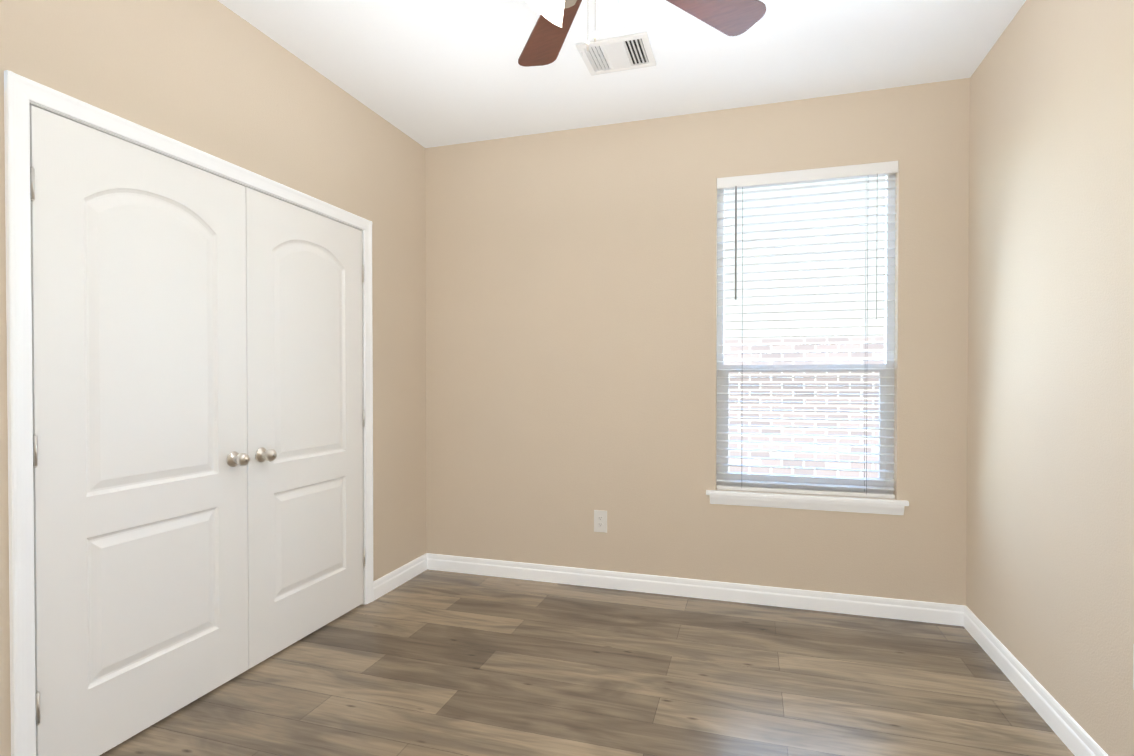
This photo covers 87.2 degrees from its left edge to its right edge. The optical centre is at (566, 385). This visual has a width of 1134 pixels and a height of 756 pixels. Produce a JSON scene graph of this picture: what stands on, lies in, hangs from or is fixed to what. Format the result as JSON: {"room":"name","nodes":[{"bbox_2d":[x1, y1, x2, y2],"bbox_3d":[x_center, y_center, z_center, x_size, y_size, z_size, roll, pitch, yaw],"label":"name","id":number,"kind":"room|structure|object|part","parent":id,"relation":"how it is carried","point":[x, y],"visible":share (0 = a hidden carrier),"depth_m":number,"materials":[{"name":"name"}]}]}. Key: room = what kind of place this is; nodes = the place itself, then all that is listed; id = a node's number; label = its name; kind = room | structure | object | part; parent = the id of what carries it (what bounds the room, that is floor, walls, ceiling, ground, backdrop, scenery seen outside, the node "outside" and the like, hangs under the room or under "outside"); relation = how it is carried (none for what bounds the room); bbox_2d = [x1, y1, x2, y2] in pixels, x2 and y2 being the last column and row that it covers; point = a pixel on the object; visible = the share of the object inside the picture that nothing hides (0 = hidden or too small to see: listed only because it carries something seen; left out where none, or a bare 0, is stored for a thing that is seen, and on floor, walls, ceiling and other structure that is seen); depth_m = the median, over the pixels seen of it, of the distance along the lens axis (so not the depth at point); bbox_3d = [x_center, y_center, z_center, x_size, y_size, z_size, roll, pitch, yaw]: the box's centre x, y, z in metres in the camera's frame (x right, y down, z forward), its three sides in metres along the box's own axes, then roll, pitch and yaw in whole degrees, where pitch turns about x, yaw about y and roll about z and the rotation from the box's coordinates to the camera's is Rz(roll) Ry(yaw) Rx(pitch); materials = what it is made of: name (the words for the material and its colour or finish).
{"room":"empty bedroom","nodes":[
{"label":"empty bedroom","id":0,"kind":"room"},
{"bbox_2d":[0,0,425,755],"bbox_3d":[-1.548,-0.152,2.002,0.120,2.720,3.915,0,1,17],"label":"wall","id":1,"kind":"structure","parent":0,"point":[216,78],"depth_m":2.58,"materials":[{"name":"beige paint"}]},
{"bbox_2d":[30,105,249,755],"bbox_3d":[-1.433,0.185,2.109,0.109,2.018,0.778,0,1,17],"label":"closet door","id":2,"kind":"structure","parent":1,"relation":"in","point":[141,459],"depth_m":2.03,"materials":[{"name":"white paint"}]},
{"bbox_3d":[-1.561,0.180,1.747,0.011,1.640,0.010,0,1,17],"label":"hinge knob","id":3,"kind":"part","parent":2,"relation":"part of","materials":[{"name":"white wood"}]},
{"bbox_3d":[-1.322,0.298,2.410,0.074,0.064,0.064,0,1,17],"label":"knob","id":4,"kind":"part","parent":2,"relation":"part of","materials":[{"name":"silver metal"}]},
{"bbox_2d":[4,70,372,755],"bbox_3d":[-1.385,0.153,2.506,0.137,2.097,1.684,0,1,17],"label":"door frame","id":5,"kind":"structure","parent":1,"relation":"attached to","point":[20,92],"depth_m":1.72,"materials":[{"name":"white paint"}]},
{"bbox_2d":[245,187,364,668],"bbox_3d":[-1.202,0.177,2.857,0.109,2.018,0.778,0,1,17],"label":"closet door","id":6,"kind":"structure","parent":1,"relation":"in","point":[305,411],"depth_m":2.79,"materials":[{"name":"white paint"}]},
{"bbox_3d":[-1.279,0.296,2.548,0.074,0.064,0.064,0,1,17],"label":"knob","id":7,"kind":"part","parent":6,"relation":"part of","materials":[{"name":"silver metal"}]},
{"bbox_3d":[-1.104,0.164,3.228,0.011,1.640,0.010,0,1,17],"label":"hinge knob","id":8,"kind":"part","parent":6,"relation":"part of","materials":[{"name":"silver metal"}]},
{"bbox_2d":[373,553,426,600],"bbox_3d":[-0.993,1.140,3.585,0.015,0.100,0.589,0,1,17],"label":"baseboard","id":9,"kind":"structure","parent":1,"relation":"attached to","point":[389,582],"depth_m":3.54,"materials":[{"name":"white paint"}]},
{"bbox_2d":[100,569,1074,755],"bbox_3d":[-0.038,1.263,1.551,3.280,0.100,4.155,0,1,17],"label":"floor","id":10,"kind":"structure","parent":0,"point":[427,662],"depth_m":2.38,"materials":[{"name":"wood"}]},
{"bbox_2d":[218,0,1025,147],"bbox_3d":[-0.038,-1.557,1.520,3.280,0.100,4.155,0,1,17],"label":"ceiling","id":11,"kind":"structure","parent":0,"point":[429,73],"depth_m":2.75,"materials":[{"name":"white paint"}]},
{"bbox_2d":[575,32,656,75],"bbox_3d":[0.230,-1.507,2.728,0.320,0.033,0.275,0,1,17],"label":"ceiling vent","id":12,"kind":"object","parent":11,"relation":"in","point":[618,54],"visible":0.98,"depth_m":2.71,"materials":[{"name":"white metal"}]},
{"bbox_2d":[518,0,765,66],"bbox_3d":[0.054,-1.224,1.677,1.392,0.570,1.344,0,1,17],"label":"fan","id":13,"kind":"object","parent":11,"relation":"hanging from","point":[547,37],"visible":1,"depth_m":2.06,"materials":[{"name":"brown wood"}]},
{"bbox_2d":[425,78,969,605],"bbox_3d":[0.557,-0.169,3.463,3.280,2.720,0.120,0,1,17],"label":"wall","id":14,"kind":"structure","parent":0,"point":[571,330],"depth_m":3.42,"materials":[{"name":"beige paint"}]},
{"bbox_2d":[594,510,606,532],"bbox_3d":[0.198,0.801,3.518,0.080,0.130,0.009,0,1,17],"label":"electrical outlet","id":15,"kind":"object","parent":14,"relation":"attached to","point":[600,520],"visible":1,"depth_m":3.52,"materials":[{"name":"white plastic"}]},
{"bbox_2d":[427,553,964,625],"bbox_3d":[0.537,1.142,3.413,3.040,0.100,0.015,0,1,17],"label":"baseboard","id":16,"kind":"structure","parent":14,"relation":"attached to","point":[919,611],"depth_m":3.32,"materials":[{"name":"white paint"}]},
{"bbox_2d":[706,161,908,514],"bbox_3d":[1.274,-0.247,3.224,1.004,1.813,0.152,0,1,17],"label":"window","id":17,"kind":"structure","parent":14,"relation":"in","point":[884,482],"depth_m":3.20,"materials":[{"name":"white plastic"}]},
{"bbox_2d":[735,186,742,487],"bbox_3d":[0.945,-0.270,3.276,0.046,1.667,0.010,0,1,-7],"label":"blind cord","id":18,"kind":"object","parent":17,"relation":"hanging from","point":[742,297],"depth_m":3.27,"materials":[{"name":"grey plastic"}]},
{"bbox_2d":[728,372,878,477],"bbox_3d":[1.296,0.219,3.298,0.826,0.631,0.001,0,1,17],"label":"screen","id":19,"kind":"object","parent":17,"relation":"attached to","point":[804,420],"visible":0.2,"depth_m":3.29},
{"bbox_3d":[1.270,-0.285,3.210,0.900,1.731,0.068,0,1,17],"label":"window blind rails","id":20,"kind":"part","parent":17,"relation":"part of","materials":[{"name":"white plastic"}]},
{"bbox_2d":[864,174,877,493],"bbox_3d":[1.579,-0.268,3.084,0.046,1.667,0.003,1,1,38],"label":"blind cord","id":21,"kind":"object","parent":17,"relation":"hanging from","point":[877,174],"depth_m":3.10,"materials":[{"name":"white fabric"}]},
{"bbox_2d":[966,0,1133,755],"bbox_3d":[1.454,-0.141,1.012,0.120,2.720,4.035,0,1,17],"label":"wall","id":22,"kind":"structure","parent":0,"point":[1050,522],"depth_m":2.09,"materials":[{"name":"beige paint"}]},
{"bbox_2d":[963,606,1107,755],"bbox_3d":[1.407,1.168,1.104,0.015,0.100,3.915,0,1,17],"label":"baseboard","id":23,"kind":"structure","parent":22,"relation":"attached to","point":[1072,734],"depth_m":2.22,"materials":[{"name":"white paint"}]},
{"bbox_2d":[1133,644,1133,689],"bbox_3d":[1.574,0.787,1.629,0.009,0.130,0.080,0,1,17],"label":"electrical outlet","id":24,"kind":"object","parent":22,"relation":"attached to","point":[1133,666],"visible":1,"depth_m":1.66,"materials":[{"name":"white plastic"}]},
{"label":"outside","id":25,"kind":"structure","parent":0,"visible":0},
{"bbox_2d":[724,337,883,477],"bbox_3d":[2.293,0.605,5.772,8.000,2.120,0.100,0,1,17],"label":"brick","id":26,"kind":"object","parent":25,"point":[841,342],"depth_m":5.72,"materials":[{"name":"white brick"}]}
]}

